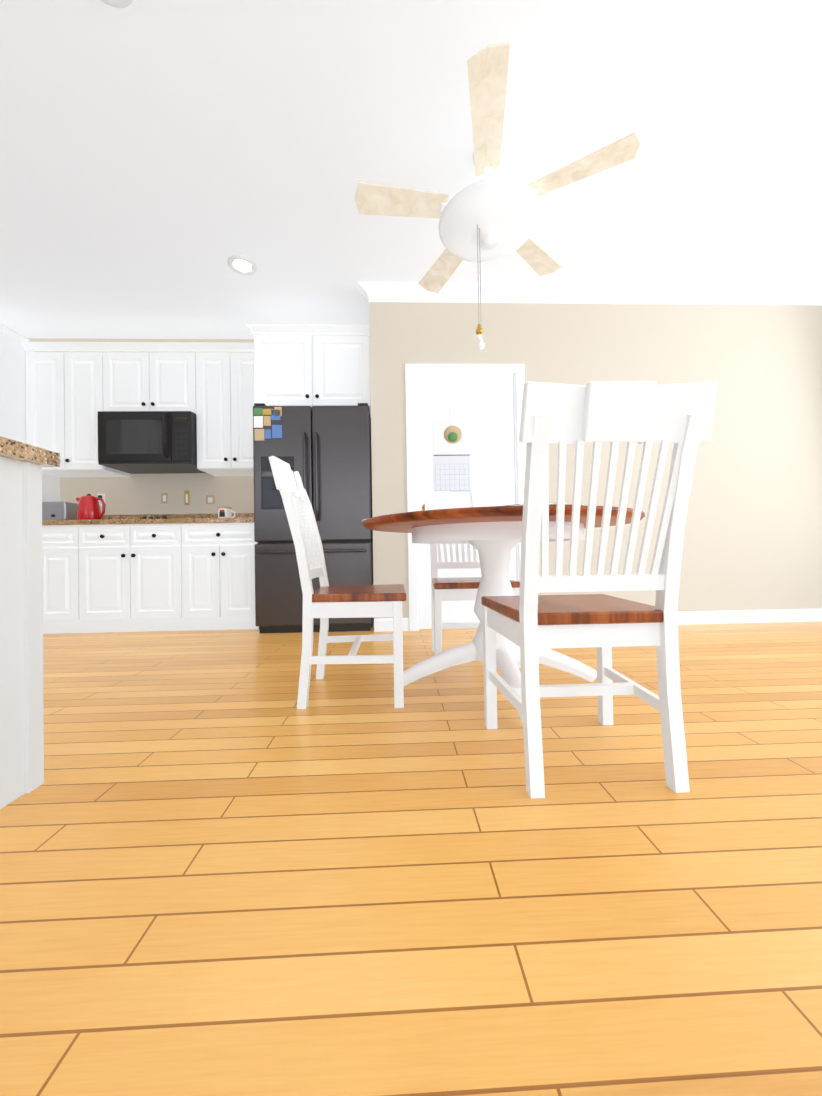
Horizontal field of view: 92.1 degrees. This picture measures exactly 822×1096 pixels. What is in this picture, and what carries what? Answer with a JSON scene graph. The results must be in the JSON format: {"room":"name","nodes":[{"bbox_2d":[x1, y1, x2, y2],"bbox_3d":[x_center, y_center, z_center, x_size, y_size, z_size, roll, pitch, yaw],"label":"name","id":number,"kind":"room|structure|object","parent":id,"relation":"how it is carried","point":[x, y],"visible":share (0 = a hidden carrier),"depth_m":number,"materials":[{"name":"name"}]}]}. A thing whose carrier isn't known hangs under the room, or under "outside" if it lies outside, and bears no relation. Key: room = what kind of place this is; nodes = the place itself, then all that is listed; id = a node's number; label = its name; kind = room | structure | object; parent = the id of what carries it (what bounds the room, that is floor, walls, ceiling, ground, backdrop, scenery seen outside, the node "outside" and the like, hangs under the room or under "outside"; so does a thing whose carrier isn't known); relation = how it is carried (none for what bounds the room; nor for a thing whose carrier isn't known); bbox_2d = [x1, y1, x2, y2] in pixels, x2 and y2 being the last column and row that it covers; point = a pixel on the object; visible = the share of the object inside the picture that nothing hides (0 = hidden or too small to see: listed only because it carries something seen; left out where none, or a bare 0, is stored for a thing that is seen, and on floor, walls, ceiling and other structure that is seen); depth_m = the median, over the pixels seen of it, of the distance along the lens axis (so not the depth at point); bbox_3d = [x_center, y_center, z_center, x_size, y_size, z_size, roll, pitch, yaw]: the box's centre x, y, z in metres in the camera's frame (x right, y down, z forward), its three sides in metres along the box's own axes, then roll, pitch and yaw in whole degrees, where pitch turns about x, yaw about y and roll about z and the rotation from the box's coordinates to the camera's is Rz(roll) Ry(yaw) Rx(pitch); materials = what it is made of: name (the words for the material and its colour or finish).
{"room":"kitchen","nodes":[
{"label":"kitchen","id":0,"kind":"room"},
{"bbox_2d":[0,323,59,501],"bbox_3d":[-3.729,-0.540,3.405,0.915,2.502,0.668,-1,-1,-2],"label":"tall cabinet","id":1,"kind":"object","parent":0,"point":[12,389],"visible":0.29,"depth_m":3.32,"materials":[{"name":"white wood"}]},
{"bbox_2d":[28,338,253,514],"bbox_3d":[-2.274,-0.658,3.857,4.110,2.700,0.120,-1,-1,-2],"label":"wall","id":2,"kind":"structure","parent":0,"point":[136,494],"depth_m":3.77,"materials":[{"name":"beige paint"}]},
{"bbox_2d":[24,348,129,477],"bbox_3d":[-3.003,-1.186,3.599,0.650,1.025,0.348,-1,-1,-2],"label":"upper cabinet","id":3,"kind":"object","parent":2,"relation":"attached to","point":[65,391],"depth_m":3.43,"materials":[{"name":"white wood"}]},
{"bbox_2d":[97,494,104,505],"bbox_3d":[-2.942,-0.458,3.766,0.070,0.115,0.007,-1,-1,-2],"label":"outlet","id":4,"kind":"object","parent":2,"relation":"attached to","point":[103,495],"depth_m":3.76,"materials":[{"name":"white plastic"}]},
{"bbox_2d":[101,348,196,415],"bbox_3d":[-2.287,-1.440,3.628,0.790,0.539,0.348,-1,-1,-2],"label":"upper cabinet","id":5,"kind":"object","parent":2,"relation":"attached to","point":[136,379],"depth_m":3.46,"materials":[{"name":"white wood"}]},
{"bbox_2d":[98,411,205,473],"bbox_3d":[-2.277,-0.941,3.564,0.780,0.450,0.467,-1,-1,-2],"label":"microwave","id":6,"kind":"object","parent":5,"relation":"attached to","point":[147,442],"visible":1,"depth_m":3.38,"materials":[{"name":"black plastic"}]},
{"bbox_2d":[58,513,253,520],"bbox_3d":[-2.292,-0.273,3.781,2.055,0.099,0.020,-1,-1,-2],"label":"backsplash","id":7,"kind":"structure","parent":2,"relation":"attached to","point":[215,514],"depth_m":3.77,"materials":[{"name":"brown stone"}]},
{"bbox_2d":[161,493,167,502],"bbox_3d":[-2.353,-0.477,3.787,0.060,0.100,0.008,-1,-1,-2],"label":"outlet","id":8,"kind":"object","parent":2,"relation":"attached to","point":[164,496],"depth_m":3.78,"materials":[{"name":"white plastic"}]},
{"bbox_2d":[184,490,189,504],"bbox_3d":[-2.143,-0.481,3.795,0.045,0.140,0.008,-1,-1,-2],"label":"outlet","id":9,"kind":"object","parent":2,"relation":"attached to","point":[187,493],"depth_m":3.79,"materials":[{"name":"gold metal"}]},
{"bbox_2d":[206,495,214,503],"bbox_3d":[-1.923,-0.464,3.803,0.085,0.085,0.008,-1,-1,-2],"label":"outlet","id":10,"kind":"object","parent":2,"relation":"attached to","point":[210,499],"depth_m":3.80,"materials":[{"name":"white plastic"}]},
{"bbox_2d":[196,348,253,475],"bbox_3d":[-1.589,-1.208,3.652,0.600,1.025,0.348,-1,-1,-2],"label":"upper cabinet","id":11,"kind":"object","parent":2,"relation":"attached to","point":[217,389],"depth_m":3.48,"materials":[{"name":"white wood"}]},
{"bbox_2d":[249,332,370,416],"bbox_3d":[-0.815,-1.441,3.543,0.946,0.585,0.628,-1,-1,-2],"label":"upper cabinet","id":12,"kind":"object","parent":2,"relation":"attached to","point":[286,368],"depth_m":3.23,"materials":[{"name":"white wood"}]},
{"bbox_2d":[0,621,821,1095],"bbox_3d":[-3.152,0.705,1.019,13.700,0.050,10.200,-1,-1,-2],"label":"floor","id":13,"kind":"structure","parent":0,"point":[228,867],"depth_m":0.75,"materials":[{"name":"brown wood"}]},
{"bbox_2d":[0,456,47,808],"bbox_3d":[-1.350,0.211,0.799,0.692,0.875,0.573,-1,-1,-2],"label":"base cabinet","id":14,"kind":"object","parent":13,"relation":"on","point":[21,682],"depth_m":1.04,"materials":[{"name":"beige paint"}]},
{"bbox_2d":[0,436,59,466],"bbox_3d":[-1.713,-0.241,0.803,1.450,0.039,0.598,-1,-1,-2],"label":"countertop","id":15,"kind":"structure","parent":14,"relation":"on","point":[8,447],"depth_m":1.03,"materials":[{"name":"beige stone"}]},
{"bbox_2d":[42,521,77,633],"bbox_3d":[-2.974,0.262,3.446,0.650,0.875,0.628,-1,-1,-2],"label":"base cabinet","id":16,"kind":"object","parent":13,"relation":"on","point":[59,542],"depth_m":3.14,"materials":[{"name":"white wood"}]},
{"bbox_2d":[78,521,181,632],"bbox_3d":[-2.250,0.250,3.473,0.800,0.875,0.628,-1,-1,-2],"label":"base cabinet","id":17,"kind":"object","parent":13,"relation":"on","point":[135,573],"depth_m":3.16,"materials":[{"name":"white wood"}]},
{"bbox_2d":[42,517,253,524],"bbox_3d":[-2.279,-0.207,3.471,2.055,0.039,0.638,-1,-1,-2],"label":"countertop","id":18,"kind":"structure","parent":17,"relation":"on","point":[104,518],"depth_m":3.18,"materials":[{"name":"brown stone"}]},
{"bbox_2d":[42,501,77,519],"bbox_3d":[-3.113,-0.308,3.479,0.297,0.186,0.186,-1,-1,-2],"label":"toaster","id":19,"kind":"object","parent":18,"relation":"on","point":[61,510],"visible":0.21,"depth_m":3.40,"materials":[{"name":"silver metal"}]},
{"bbox_2d":[76,494,105,519],"bbox_3d":[-2.743,-0.343,3.396,0.243,0.244,0.180,-1,-1,-2],"label":"kettle","id":20,"kind":"object","parent":18,"relation":"on","point":[88,507],"visible":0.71,"depth_m":3.34,"materials":[{"name":"red"}]},
{"bbox_2d":[87,516,178,519],"bbox_3d":[-2.263,-0.242,3.483,0.760,0.028,0.510,-1,-1,-2],"label":"cooktop","id":21,"kind":"object","parent":18,"relation":"in","point":[158,517],"visible":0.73,"depth_m":3.26,"materials":[{"name":"black glass"}]},
{"bbox_2d":[218,506,234,517],"bbox_3d":[-1.611,-0.299,3.467,0.148,0.120,0.115,-1,-1,-2],"label":"mug","id":22,"kind":"object","parent":18,"relation":"on","point":[224,512],"visible":0.85,"depth_m":3.42,"materials":[{"name":"white ceramic"}]},
{"bbox_2d":[182,521,258,630],"bbox_3d":[-1.548,0.239,3.499,0.605,0.875,0.628,-1,-1,-2],"label":"base cabinet","id":23,"kind":"object","parent":13,"relation":"on","point":[218,557],"depth_m":3.19,"materials":[{"name":"white wood"}]},
{"bbox_2d":[253,403,373,632],"bbox_3d":[-0.778,-0.234,3.414,0.903,1.795,0.809,-1,-1,-2],"label":"refrigerator","id":24,"kind":"object","parent":13,"relation":"on","point":[325,452],"visible":0.83,"depth_m":3.09,"materials":[{"name":"black metal"}]},
{"bbox_2d":[269,456,405,708],"bbox_3d":[-0.295,0.138,1.791,0.536,1.009,0.462,-1,-1,-2],"label":"dining chair","id":25,"kind":"object","parent":13,"relation":"on","point":[324,602],"visible":1,"depth_m":1.58,"materials":[{"name":"white wood"}]},
{"bbox_2d":[425,491,520,667],"bbox_3d":[0.333,0.133,2.323,0.462,1.009,0.536,-1,-1,-2],"label":"dining chair","id":26,"kind":"object","parent":13,"relation":"on","point":[456,589],"visible":0.46,"depth_m":2.44,"materials":[{"name":"white wood"}]},
{"bbox_2d":[363,505,644,723],"bbox_3d":[0.389,0.249,1.826,1.200,0.757,1.200,-1,-1,-2],"label":"dining table","id":27,"kind":"object","parent":13,"relation":"on","point":[491,535],"visible":0.81,"depth_m":1.66,"materials":[{"name":"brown wood"}]},
{"bbox_2d":[503,503,586,505],"bbox_3d":[0.438,-0.138,1.426,0.380,0.006,0.380,-1,-1,-2],"label":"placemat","id":28,"kind":"object","parent":27,"relation":"on","point":[549,504],"visible":0.12,"depth_m":1.28,"materials":[{"name":"fabric"}]},
{"bbox_2d":[481,381,717,798],"bbox_3d":[0.486,0.120,1.172,0.462,1.009,0.536,-1,-1,-2],"label":"dining chair","id":29,"kind":"object","parent":13,"relation":"on","point":[529,621],"visible":1,"depth_m":1.01,"materials":[{"name":"white wood"}]},
{"bbox_2d":[0,0,821,338],"bbox_3d":[-3.196,-2.045,1.045,13.700,0.050,10.200,-1,-1,-2],"label":"ceiling","id":30,"kind":"structure","parent":0,"point":[162,162],"depth_m":2.04,"materials":[{"name":"white paint"}]},
{"bbox_2d":[101,0,132,7],"bbox_3d":[-1.098,-2.043,1.403,0.195,0.012,0.195,-1,-1,43],"label":"recessed light","id":31,"kind":"object","parent":30,"relation":"in","point":[114,3],"depth_m":1.48,"materials":[{"name":"white"}]},
{"bbox_2d":[227,255,256,274],"bbox_3d":[-1.212,-2.028,2.850,0.195,0.012,0.195,-1,-1,43],"label":"recessed light","id":32,"kind":"object","parent":30,"relation":"in","point":[243,265],"depth_m":2.84,"materials":[{"name":"white plastic"}]},
{"bbox_2d":[355,43,639,349],"bbox_3d":[0.370,-1.535,2.060,1.300,1.065,1.318,-1,-1,-2],"label":"ceiling fan","id":33,"kind":"object","parent":30,"relation":"hanging from","point":[488,218],"visible":1,"depth_m":1.94,"materials":[{"name":"white wood"}]},
{"bbox_2d":[369,302,821,619],"bbox_3d":[1.591,-0.726,3.251,3.810,2.700,0.120,-1,-1,-2],"label":"wall","id":34,"kind":"structure","parent":0,"point":[753,535],"depth_m":3.19,"materials":[{"name":"beige paint"}]},
{"bbox_2d":[374,618,408,631],"bbox_3d":[-0.154,0.601,3.106,0.270,0.100,0.014,-1,-1,-2],"label":"baseboard","id":35,"kind":"structure","parent":34,"relation":"attached to","point":[381,624],"depth_m":3.10,"materials":[{"name":"white wood"}]},
{"bbox_2d":[405,364,525,630],"bbox_3d":[0.443,-0.408,3.185,0.950,2.100,0.120,-1,-1,-2],"label":"door","id":36,"kind":"structure","parent":34,"relation":"attached to","point":[489,406],"depth_m":3.15,"materials":[{"name":"white wood"}]},
{"bbox_2d":[433,409,470,490],"bbox_3d":[0.323,-0.774,3.147,0.290,0.665,0.016,-1,-1,-2],"label":"calendar","id":37,"kind":"object","parent":36,"relation":"attached to","point":[451,437],"visible":1,"depth_m":3.15,"materials":[{"name":"white paper"}]},
{"bbox_2d":[357,281,821,305],"bbox_3d":[1.531,-2.023,3.169,3.896,0.105,0.106,-1,-1,-2],"label":"crown molding","id":38,"kind":"structure","parent":34,"relation":"attached to","point":[542,293],"depth_m":3.10,"materials":[{"name":"white wood"}]},
{"bbox_2d":[678,609,821,624],"bbox_3d":[2.229,0.564,3.195,2.580,0.100,0.014,-1,-1,-2],"label":"baseboard","id":39,"kind":"structure","parent":34,"relation":"attached to","point":[706,617],"depth_m":3.21,"materials":[{"name":"white wood"}]}
]}

